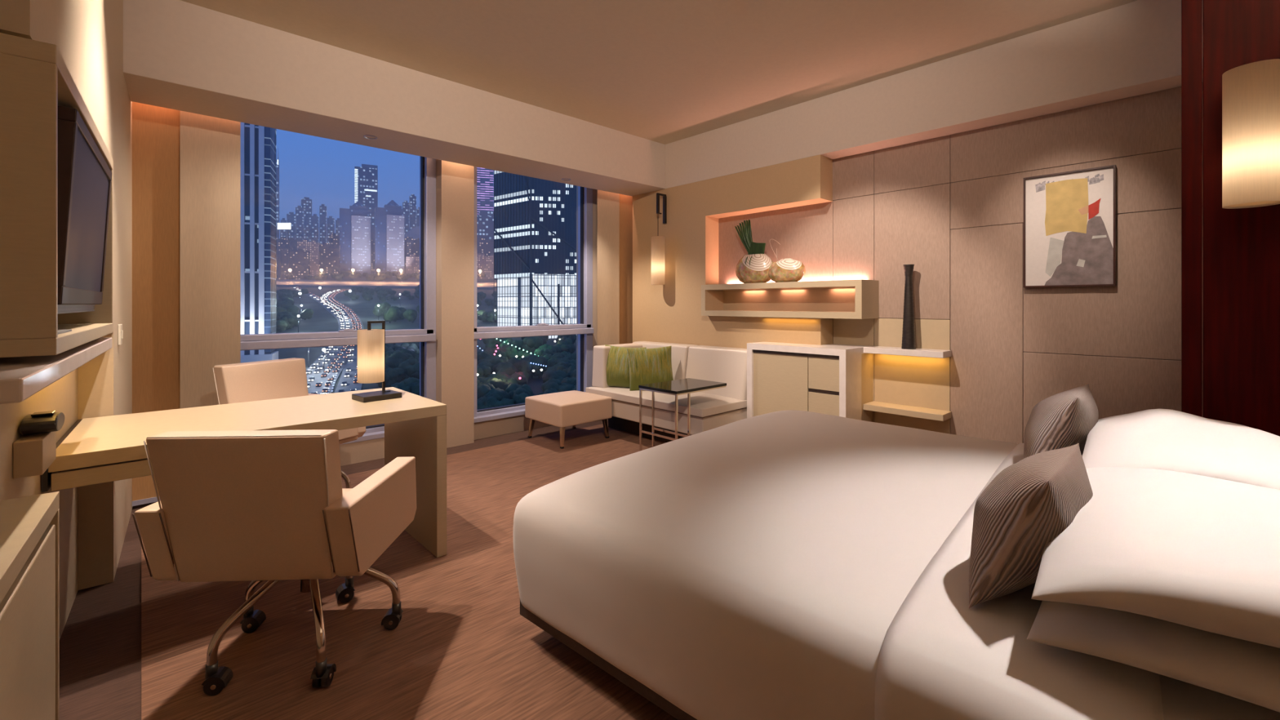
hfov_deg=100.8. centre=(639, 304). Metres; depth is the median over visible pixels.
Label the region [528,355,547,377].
tree
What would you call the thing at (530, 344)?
tree
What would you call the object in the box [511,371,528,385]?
tree
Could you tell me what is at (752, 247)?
arrangement
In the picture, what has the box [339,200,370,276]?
twin tower
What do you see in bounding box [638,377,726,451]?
side table
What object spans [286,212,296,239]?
far high rise
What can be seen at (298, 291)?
tree
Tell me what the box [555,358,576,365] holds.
tree
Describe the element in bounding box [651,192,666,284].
wall lamp
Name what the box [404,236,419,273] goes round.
apartment block
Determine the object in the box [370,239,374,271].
apartment block
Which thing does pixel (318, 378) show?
expressway
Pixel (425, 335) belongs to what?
window frame
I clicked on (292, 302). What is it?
tree
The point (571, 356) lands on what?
tree
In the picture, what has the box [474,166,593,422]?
window
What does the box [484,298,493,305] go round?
tree
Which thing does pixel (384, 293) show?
tree
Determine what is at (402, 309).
tree
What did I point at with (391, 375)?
tree
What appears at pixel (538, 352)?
tree
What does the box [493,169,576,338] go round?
glass tower
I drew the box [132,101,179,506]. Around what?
curtain
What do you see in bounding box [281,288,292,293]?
tree
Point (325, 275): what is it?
tree
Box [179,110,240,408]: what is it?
wall
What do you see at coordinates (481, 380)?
tree
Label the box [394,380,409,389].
tree
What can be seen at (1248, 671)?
pillow
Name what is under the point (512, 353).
tree
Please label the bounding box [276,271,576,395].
terrain
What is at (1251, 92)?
wall lamp
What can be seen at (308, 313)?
tree
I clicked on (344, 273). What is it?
tree
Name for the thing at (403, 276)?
tree
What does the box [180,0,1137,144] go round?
ceiling
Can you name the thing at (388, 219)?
twin tower
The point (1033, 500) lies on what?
decorative cushion
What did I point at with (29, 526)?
base cabinet
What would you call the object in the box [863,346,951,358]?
wall shelf
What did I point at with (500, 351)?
tree
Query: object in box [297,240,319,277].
apartment block
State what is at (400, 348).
tree
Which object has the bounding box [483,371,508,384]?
tree
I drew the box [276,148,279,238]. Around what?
lit tower
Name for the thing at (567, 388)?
tree
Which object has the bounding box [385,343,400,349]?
tree
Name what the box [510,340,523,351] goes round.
tree
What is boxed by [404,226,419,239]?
exhibition hall
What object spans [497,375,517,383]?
tree
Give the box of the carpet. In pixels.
[141,422,677,719]
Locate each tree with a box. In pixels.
[276,306,286,312]
[276,320,287,332]
[277,291,286,299]
[277,298,294,306]
[277,301,292,307]
[279,311,291,317]
[280,313,299,326]
[280,315,296,329]
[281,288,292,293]
[281,296,293,301]
[284,272,293,279]
[284,305,299,313]
[286,292,293,296]
[290,311,300,318]
[292,289,297,297]
[296,290,302,296]
[299,308,313,319]
[300,288,308,293]
[303,274,312,279]
[313,274,323,280]
[320,273,328,279]
[329,272,337,278]
[334,273,343,280]
[339,271,348,276]
[348,272,358,278]
[351,293,359,300]
[353,286,359,292]
[355,271,362,277]
[361,289,373,297]
[365,273,373,279]
[366,294,373,300]
[372,302,391,315]
[373,286,381,293]
[375,271,383,280]
[377,368,398,387]
[378,294,386,302]
[379,291,387,296]
[382,272,389,279]
[383,306,400,323]
[384,271,392,279]
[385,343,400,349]
[385,345,394,351]
[385,350,398,358]
[385,355,404,368]
[385,367,405,382]
[387,351,414,360]
[390,290,396,295]
[391,271,398,276]
[391,378,407,386]
[392,296,399,300]
[394,346,414,351]
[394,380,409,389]
[395,273,400,279]
[395,386,411,392]
[397,306,406,319]
[398,358,419,381]
[400,272,408,280]
[400,342,419,355]
[400,348,418,362]
[401,289,410,297]
[403,308,417,322]
[404,377,419,395]
[405,272,412,278]
[408,342,419,349]
[409,362,419,378]
[411,271,419,278]
[416,305,419,314]
[476,297,481,306]
[476,309,484,318]
[476,350,493,355]
[476,351,495,362]
[476,357,502,373]
[476,364,492,378]
[476,377,484,383]
[476,383,503,399]
[476,396,493,409]
[477,314,488,321]
[477,355,494,364]
[478,291,486,300]
[479,272,485,277]
[480,346,494,351]
[481,311,493,321]
[482,337,501,348]
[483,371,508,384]
[483,388,510,399]
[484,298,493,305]
[484,391,515,407]
[485,377,507,390]
[486,312,496,322]
[491,298,496,306]
[492,344,511,357]
[492,361,502,373]
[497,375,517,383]
[498,337,511,346]
[498,338,512,348]
[501,379,511,388]
[503,345,518,359]
[504,382,534,399]
[506,356,529,380]
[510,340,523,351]
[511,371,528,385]
[511,386,531,399]
[512,392,534,404]
[515,350,530,359]
[520,336,542,354]
[520,353,540,378]
[525,360,531,375]
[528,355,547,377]
[531,335,548,345]
[533,347,553,355]
[538,343,556,354]
[541,353,551,371]
[541,377,573,392]
[542,369,568,383]
[542,387,564,394]
[546,357,559,370]
[553,343,571,352]
[555,336,575,353]
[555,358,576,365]
[556,334,576,344]
[558,384,575,391]
[561,377,576,385]
[562,364,576,373]
[565,353,576,359]
[568,368,576,377]
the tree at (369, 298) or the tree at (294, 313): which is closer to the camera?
the tree at (294, 313)
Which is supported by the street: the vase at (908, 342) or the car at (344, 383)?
the car at (344, 383)
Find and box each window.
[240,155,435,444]
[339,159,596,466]
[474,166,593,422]
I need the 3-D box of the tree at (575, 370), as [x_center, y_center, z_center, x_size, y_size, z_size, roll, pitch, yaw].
[-24.926,29.027,208.008,11.207,8.576,10.726,0,0,20]
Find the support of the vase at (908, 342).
on the wall shelf at (940, 353)
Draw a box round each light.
[354,168,357,202]
[363,134,377,139]
[364,189,377,191]
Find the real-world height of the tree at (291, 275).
12.758 m
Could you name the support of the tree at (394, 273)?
on the terrain
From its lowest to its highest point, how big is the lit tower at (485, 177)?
312.668 m
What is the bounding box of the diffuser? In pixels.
[1226,200,1279,207]
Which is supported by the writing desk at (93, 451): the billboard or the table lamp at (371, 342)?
the table lamp at (371, 342)
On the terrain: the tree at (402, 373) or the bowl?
the tree at (402, 373)
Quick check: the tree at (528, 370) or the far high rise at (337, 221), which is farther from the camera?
the far high rise at (337, 221)
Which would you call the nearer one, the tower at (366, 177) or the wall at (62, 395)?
the wall at (62, 395)
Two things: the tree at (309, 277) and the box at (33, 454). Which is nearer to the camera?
the box at (33, 454)
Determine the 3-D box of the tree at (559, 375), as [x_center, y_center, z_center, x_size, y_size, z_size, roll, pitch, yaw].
[-31.826,29.645,202.454,10.834,8.992,11.897,0,0,-22]
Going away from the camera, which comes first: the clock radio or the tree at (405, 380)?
the clock radio
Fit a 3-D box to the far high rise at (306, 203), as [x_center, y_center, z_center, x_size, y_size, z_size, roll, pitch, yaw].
[-857.754,-173.788,1362.179,23.059,201.749,14.000,0,0,-28]
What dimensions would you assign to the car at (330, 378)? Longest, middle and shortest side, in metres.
4.270 x 1.840 x 1.396 m
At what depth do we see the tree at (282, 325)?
339.92 m
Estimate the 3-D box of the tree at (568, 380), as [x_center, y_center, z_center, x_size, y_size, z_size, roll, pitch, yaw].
[-25.117,30.726,195.678,11.720,8.285,9.451,0,0,40]
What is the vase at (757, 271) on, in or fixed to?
on the shelf at (856, 299)
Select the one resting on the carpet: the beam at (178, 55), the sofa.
the sofa
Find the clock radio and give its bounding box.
[19,410,64,435]
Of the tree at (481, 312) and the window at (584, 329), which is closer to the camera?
the window at (584, 329)
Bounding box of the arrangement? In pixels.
[734,219,765,266]
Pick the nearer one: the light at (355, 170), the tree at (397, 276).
the tree at (397, 276)
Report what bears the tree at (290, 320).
on the terrain
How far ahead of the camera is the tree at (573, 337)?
291.88 m
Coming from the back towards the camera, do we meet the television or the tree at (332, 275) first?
the tree at (332, 275)
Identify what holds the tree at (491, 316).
on the terrain
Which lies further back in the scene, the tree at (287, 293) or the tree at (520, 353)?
the tree at (287, 293)
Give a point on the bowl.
(782, 270)
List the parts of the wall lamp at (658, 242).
lamp shade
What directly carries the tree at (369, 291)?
on the terrain
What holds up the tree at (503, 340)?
on the terrain
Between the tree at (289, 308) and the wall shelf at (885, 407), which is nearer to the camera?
the wall shelf at (885, 407)
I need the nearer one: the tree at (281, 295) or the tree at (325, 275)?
the tree at (281, 295)
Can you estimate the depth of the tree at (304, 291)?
616.93 m
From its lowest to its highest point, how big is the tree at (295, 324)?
9.782 m
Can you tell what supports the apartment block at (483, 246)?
on the terrain
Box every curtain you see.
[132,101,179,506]
[596,189,619,345]
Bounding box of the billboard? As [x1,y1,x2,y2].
[277,222,290,279]
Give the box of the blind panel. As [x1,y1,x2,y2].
[619,194,632,343]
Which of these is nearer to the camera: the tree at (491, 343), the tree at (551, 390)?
the tree at (551, 390)
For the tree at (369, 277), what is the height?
11.048 m
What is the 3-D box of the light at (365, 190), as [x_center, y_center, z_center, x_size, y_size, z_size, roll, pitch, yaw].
[-607.301,-256.838,1193.688,25.351,3.492,0.800,0,0,-28]
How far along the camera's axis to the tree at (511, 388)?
178.66 m
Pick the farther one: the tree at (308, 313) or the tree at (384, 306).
the tree at (384, 306)
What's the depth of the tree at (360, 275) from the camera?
938.42 m
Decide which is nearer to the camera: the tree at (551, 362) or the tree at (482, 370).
the tree at (482, 370)
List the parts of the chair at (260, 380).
backrest, armrest, leg, seat, seat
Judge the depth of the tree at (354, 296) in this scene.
548.85 m
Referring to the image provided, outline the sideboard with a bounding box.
[746,342,872,422]
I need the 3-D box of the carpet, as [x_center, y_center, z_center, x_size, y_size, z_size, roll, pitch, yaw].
[0.153,1.242,2.755,4.000,0.008,4.699,0,0,-43]
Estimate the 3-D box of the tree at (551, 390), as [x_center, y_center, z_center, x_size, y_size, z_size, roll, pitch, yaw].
[-27.866,32.393,177.789,8.529,8.816,11.557,0,0,19]
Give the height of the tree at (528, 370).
9.098 m
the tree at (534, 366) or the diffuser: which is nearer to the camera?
the diffuser
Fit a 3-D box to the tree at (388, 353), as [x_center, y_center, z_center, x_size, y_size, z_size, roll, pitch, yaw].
[-110.800,25.452,238.424,9.893,9.422,9.738,0,0,-14]
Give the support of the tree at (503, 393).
on the terrain
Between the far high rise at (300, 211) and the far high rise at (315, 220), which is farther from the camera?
the far high rise at (300, 211)
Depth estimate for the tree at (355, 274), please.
919.60 m
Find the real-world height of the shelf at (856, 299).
0.293 m
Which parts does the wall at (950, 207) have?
panel, panel, panel, panel, panel, panel, panel, panel, panel, panel, panel, panel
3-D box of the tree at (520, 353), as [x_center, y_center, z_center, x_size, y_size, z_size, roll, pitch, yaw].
[-56.570,25.236,254.194,8.388,6.286,6.644,0,0,-24]
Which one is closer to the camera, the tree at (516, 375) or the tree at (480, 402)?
the tree at (480, 402)
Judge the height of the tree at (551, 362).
8.072 m
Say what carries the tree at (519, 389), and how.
on the terrain
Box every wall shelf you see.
[0,337,111,404]
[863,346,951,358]
[863,400,951,421]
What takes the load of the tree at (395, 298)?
on the terrain
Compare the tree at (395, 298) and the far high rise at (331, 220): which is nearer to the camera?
the tree at (395, 298)
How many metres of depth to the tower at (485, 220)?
1010.47 m
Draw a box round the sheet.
[874,443,1164,719]
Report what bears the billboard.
on the terrain
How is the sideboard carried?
on the carpet
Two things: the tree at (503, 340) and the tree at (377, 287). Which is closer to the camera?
the tree at (503, 340)
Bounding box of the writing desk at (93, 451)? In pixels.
[41,386,446,557]
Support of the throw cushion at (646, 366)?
on the sofa
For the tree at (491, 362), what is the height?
9.417 m
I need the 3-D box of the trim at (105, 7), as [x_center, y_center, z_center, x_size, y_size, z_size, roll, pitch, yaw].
[-2.220,-0.792,2.124,0.110,1.824,0.569,0,0,-41]
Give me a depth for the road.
517.36 m
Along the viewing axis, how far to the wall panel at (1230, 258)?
2.16 m
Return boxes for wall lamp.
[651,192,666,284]
[1222,58,1279,208]
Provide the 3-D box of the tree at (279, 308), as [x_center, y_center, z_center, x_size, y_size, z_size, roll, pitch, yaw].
[-280.861,6.423,411.120,11.371,9.501,8.454,0,0,-8]
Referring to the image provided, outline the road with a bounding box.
[289,286,351,319]
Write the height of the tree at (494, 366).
8.170 m
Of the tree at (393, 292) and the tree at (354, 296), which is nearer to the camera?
the tree at (354, 296)
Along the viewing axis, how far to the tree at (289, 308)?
418.77 m
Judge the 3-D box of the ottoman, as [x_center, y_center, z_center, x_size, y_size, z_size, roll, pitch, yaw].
[-0.663,1.036,4.912,0.580,0.405,0.580,0,0,-44]
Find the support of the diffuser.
attached to the wall lamp at (1251, 92)
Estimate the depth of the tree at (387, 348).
244.92 m
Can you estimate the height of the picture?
0.708 m
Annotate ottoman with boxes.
[524,390,612,448]
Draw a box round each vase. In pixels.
[735,253,773,283]
[768,239,805,282]
[901,264,915,349]
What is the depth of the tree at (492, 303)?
488.63 m
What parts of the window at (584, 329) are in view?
sill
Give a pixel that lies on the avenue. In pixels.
(286, 282)
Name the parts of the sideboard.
door, drawer, drawer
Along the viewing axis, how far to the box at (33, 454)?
1.45 m
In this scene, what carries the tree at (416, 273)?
on the terrain
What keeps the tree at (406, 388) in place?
on the terrain
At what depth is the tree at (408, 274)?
925.57 m
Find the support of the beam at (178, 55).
attached to the wall at (950, 207)
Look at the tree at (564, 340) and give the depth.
272.33 m
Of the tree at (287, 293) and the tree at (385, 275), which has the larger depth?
the tree at (385, 275)
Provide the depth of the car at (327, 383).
211.68 m
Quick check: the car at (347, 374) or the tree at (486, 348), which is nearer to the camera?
the car at (347, 374)
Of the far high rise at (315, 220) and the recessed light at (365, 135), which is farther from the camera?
the far high rise at (315, 220)
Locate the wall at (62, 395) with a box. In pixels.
[0,368,78,639]
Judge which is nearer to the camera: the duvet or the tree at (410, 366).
the duvet
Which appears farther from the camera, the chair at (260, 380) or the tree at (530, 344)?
the tree at (530, 344)
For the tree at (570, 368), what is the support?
on the terrain
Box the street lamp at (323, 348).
[322,347,325,373]
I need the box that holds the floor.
[59,418,608,719]
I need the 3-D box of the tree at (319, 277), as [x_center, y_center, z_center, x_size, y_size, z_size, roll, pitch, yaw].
[-517.340,-42.558,851.189,13.851,10.561,14.448,0,0,-24]
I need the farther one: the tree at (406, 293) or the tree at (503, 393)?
the tree at (406, 293)
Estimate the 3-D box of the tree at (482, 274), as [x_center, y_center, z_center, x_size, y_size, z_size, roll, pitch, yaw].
[-270.745,-49.872,909.205,14.628,12.667,12.515,0,0,36]
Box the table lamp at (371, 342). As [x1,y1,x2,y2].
[351,320,401,402]
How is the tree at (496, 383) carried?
on the terrain
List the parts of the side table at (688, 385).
leg, leg, rail, leg, frame, leg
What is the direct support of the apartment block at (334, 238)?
on the terrain
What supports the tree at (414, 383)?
on the terrain
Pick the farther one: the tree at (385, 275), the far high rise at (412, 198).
the far high rise at (412, 198)
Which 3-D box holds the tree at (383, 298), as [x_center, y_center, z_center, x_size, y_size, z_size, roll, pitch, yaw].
[-260.656,-6.134,535.670,6.760,7.102,8.035,0,0,-40]
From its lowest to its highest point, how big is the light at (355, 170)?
129.172 m
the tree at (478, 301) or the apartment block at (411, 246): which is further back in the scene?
the apartment block at (411, 246)
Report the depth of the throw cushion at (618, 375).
5.07 m
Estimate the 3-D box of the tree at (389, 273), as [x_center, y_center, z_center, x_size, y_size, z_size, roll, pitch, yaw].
[-428.992,-49.783,904.309,12.923,12.900,14.409,0,0,21]
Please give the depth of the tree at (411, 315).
384.94 m
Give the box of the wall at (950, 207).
[718,86,1181,444]
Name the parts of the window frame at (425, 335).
sill, frame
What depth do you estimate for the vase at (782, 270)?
4.45 m
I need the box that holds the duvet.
[513,409,1017,719]
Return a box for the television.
[57,106,111,314]
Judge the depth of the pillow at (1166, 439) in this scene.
1.63 m
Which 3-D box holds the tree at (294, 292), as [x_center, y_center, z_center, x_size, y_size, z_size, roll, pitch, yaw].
[-376.362,-11.307,573.770,8.289,8.729,8.204,0,0,-12]
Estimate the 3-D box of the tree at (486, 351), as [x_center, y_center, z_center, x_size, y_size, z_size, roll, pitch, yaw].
[-73.320,25.151,248.870,11.085,7.647,9.961,0,0,-15]
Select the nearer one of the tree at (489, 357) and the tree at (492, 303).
the tree at (489, 357)
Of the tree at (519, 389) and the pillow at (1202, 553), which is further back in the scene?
the tree at (519, 389)
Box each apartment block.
[276,236,298,274]
[277,247,310,279]
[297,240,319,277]
[319,242,340,277]
[328,232,339,245]
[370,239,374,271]
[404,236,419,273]
[405,254,419,273]
[476,237,493,256]
[476,253,493,279]
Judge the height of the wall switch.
0.100 m
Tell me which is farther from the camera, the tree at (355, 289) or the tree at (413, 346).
the tree at (355, 289)
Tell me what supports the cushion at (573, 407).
on the ottoman
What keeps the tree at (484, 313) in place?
on the terrain
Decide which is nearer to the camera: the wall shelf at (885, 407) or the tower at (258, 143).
the wall shelf at (885, 407)
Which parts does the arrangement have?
blade, blade, blade, blade, blade, blade, blade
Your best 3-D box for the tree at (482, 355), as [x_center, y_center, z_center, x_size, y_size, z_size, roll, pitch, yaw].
[-70.035,25.592,237.709,11.099,9.270,9.050,0,0,28]
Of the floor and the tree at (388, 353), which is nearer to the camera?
the floor
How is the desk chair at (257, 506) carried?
on the carpet
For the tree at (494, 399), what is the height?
9.727 m
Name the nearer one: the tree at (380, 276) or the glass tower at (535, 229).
the glass tower at (535, 229)
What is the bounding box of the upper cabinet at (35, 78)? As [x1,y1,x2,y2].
[0,32,112,357]
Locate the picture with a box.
[1023,164,1115,287]
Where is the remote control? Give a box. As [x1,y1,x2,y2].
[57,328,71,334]
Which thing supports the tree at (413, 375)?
on the terrain
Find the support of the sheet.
on the bed
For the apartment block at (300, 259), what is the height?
58.574 m
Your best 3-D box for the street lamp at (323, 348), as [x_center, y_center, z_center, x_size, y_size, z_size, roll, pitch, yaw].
[-137.816,24.981,230.819,1.427,11.750,1.500,0,0,0]
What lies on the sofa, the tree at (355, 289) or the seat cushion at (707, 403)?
the seat cushion at (707, 403)
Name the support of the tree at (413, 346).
on the terrain
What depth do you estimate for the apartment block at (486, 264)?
909.77 m
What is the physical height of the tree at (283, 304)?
9.755 m
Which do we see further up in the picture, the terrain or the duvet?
the terrain
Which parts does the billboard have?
panel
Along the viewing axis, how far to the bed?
0.96 m
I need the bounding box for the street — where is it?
[334,327,362,392]
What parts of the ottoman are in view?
leg, leg, leg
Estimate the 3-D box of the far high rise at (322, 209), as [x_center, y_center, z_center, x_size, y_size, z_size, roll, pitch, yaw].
[-777.145,-155.360,1298.179,14.647,178.973,14.000,0,0,-28]
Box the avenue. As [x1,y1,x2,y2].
[276,279,496,289]
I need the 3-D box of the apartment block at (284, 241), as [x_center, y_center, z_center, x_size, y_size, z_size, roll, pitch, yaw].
[-639.005,-82.189,960.047,30.515,77.869,22.000,0,0,-24]
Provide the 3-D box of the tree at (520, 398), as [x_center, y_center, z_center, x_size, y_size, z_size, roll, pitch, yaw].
[-36.954,32.925,172.872,9.255,8.938,10.322,0,0,-10]
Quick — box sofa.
[585,341,746,442]
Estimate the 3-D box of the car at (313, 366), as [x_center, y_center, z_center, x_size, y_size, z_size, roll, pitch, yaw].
[-149.730,28.513,242.792,1.840,1.396,4.270,0,6,-22]
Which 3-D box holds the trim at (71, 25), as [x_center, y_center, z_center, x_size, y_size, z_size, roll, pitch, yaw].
[-1.667,-1.129,1.482,0.110,1.150,1.126,0,0,-41]
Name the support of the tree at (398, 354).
on the terrain
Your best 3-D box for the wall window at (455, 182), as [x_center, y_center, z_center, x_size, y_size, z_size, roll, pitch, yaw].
[-1.982,-0.154,4.583,5.400,2.800,0.410,0,0,-43]
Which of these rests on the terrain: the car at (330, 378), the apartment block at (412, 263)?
the apartment block at (412, 263)
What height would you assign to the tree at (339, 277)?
11.818 m
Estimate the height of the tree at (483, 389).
10.219 m
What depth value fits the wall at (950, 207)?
3.55 m
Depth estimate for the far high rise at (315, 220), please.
1260.63 m
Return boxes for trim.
[0,0,97,128]
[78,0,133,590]
[97,0,113,331]
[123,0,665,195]
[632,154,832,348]
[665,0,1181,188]
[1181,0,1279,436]
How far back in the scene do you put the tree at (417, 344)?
280.87 m
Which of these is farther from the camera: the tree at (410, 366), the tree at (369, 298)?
the tree at (369, 298)
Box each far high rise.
[280,217,287,237]
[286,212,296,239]
[295,205,304,241]
[301,196,311,242]
[311,213,319,242]
[319,204,326,244]
[327,216,334,243]
[335,217,339,235]
[402,200,408,234]
[408,194,416,231]
[416,207,419,226]
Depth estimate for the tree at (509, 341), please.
271.77 m
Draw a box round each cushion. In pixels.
[524,390,612,427]
[585,386,746,417]
[604,344,646,387]
[626,345,673,391]
[968,442,1093,608]
[1023,383,1098,458]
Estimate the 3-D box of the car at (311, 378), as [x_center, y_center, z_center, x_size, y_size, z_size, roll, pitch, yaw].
[-136.588,31.010,220.099,1.840,1.396,4.270,0,6,-25]
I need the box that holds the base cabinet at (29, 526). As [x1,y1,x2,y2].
[0,491,59,719]
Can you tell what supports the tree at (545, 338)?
on the terrain
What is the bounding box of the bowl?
[768,258,805,282]
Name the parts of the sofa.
armrest, backrest, backrest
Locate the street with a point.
(350, 384)
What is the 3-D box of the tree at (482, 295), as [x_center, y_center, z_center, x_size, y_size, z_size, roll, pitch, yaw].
[-164.241,-8.774,549.256,10.050,9.523,8.703,0,0,10]
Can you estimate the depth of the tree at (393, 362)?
217.09 m
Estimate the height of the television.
0.520 m
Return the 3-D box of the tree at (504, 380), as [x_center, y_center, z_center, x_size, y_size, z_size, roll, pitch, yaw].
[-48.558,31.143,189.546,8.890,8.831,10.438,0,0,2]
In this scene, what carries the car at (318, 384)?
on the expressway
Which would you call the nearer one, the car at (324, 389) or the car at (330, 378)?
the car at (324, 389)
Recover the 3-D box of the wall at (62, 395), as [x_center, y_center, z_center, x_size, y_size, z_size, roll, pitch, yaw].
[-0.880,-0.229,0.262,0.290,2.950,5.140,0,0,-41]
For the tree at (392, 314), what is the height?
12.629 m
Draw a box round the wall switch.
[117,324,123,345]
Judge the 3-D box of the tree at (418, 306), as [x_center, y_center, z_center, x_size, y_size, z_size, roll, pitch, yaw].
[-174.904,4.757,426.401,9.758,9.431,8.635,0,0,-20]
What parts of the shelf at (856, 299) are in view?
panel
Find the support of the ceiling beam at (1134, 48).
attached to the wall at (950, 207)
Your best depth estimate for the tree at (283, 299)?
501.26 m
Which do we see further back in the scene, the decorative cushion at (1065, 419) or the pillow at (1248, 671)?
the decorative cushion at (1065, 419)
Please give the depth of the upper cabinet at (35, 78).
1.08 m
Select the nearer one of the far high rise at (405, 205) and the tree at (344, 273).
the tree at (344, 273)
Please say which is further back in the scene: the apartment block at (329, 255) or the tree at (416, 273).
the apartment block at (329, 255)
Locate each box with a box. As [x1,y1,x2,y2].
[13,431,56,478]
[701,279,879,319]
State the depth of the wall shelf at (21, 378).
1.06 m
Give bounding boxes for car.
[308,376,315,381]
[310,364,316,368]
[315,382,322,386]
[321,387,328,392]
[324,381,331,386]
[327,376,333,380]
[341,381,346,386]
[344,372,350,377]
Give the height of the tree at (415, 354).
11.359 m
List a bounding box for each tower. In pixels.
[240,122,278,363]
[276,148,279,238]
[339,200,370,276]
[354,164,377,240]
[374,200,404,276]
[476,166,493,215]
[476,211,493,239]
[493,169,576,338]
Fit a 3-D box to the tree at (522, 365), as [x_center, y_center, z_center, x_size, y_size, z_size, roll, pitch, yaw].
[-51.071,26.962,217.246,10.065,11.072,11.447,0,0,-39]
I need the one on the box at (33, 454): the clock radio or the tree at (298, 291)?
the clock radio
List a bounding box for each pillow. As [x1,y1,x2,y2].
[1026,600,1279,712]
[1031,466,1279,648]
[1082,408,1279,489]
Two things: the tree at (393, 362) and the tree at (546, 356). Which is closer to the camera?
the tree at (393, 362)
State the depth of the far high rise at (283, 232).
1260.93 m
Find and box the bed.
[520,600,1279,719]
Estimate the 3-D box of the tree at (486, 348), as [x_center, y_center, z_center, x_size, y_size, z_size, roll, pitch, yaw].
[-74.109,24.484,255.698,9.869,7.417,11.377,0,0,-32]
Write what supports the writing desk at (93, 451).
on the carpet
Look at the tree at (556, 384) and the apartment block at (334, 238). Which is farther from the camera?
the apartment block at (334, 238)
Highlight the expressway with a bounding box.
[306,289,364,394]
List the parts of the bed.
mattress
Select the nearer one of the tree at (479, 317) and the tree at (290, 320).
the tree at (290, 320)
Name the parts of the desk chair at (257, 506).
armrest, leg, backrest, leg, leg, seat, armrest, leg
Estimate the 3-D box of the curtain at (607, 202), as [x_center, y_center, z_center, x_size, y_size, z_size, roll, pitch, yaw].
[-0.343,-0.139,5.745,0.310,2.730,0.016,0,0,-43]
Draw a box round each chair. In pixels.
[132,429,416,696]
[212,357,365,488]
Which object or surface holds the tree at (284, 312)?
on the terrain
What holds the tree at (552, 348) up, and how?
on the terrain
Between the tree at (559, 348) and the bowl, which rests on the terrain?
the tree at (559, 348)

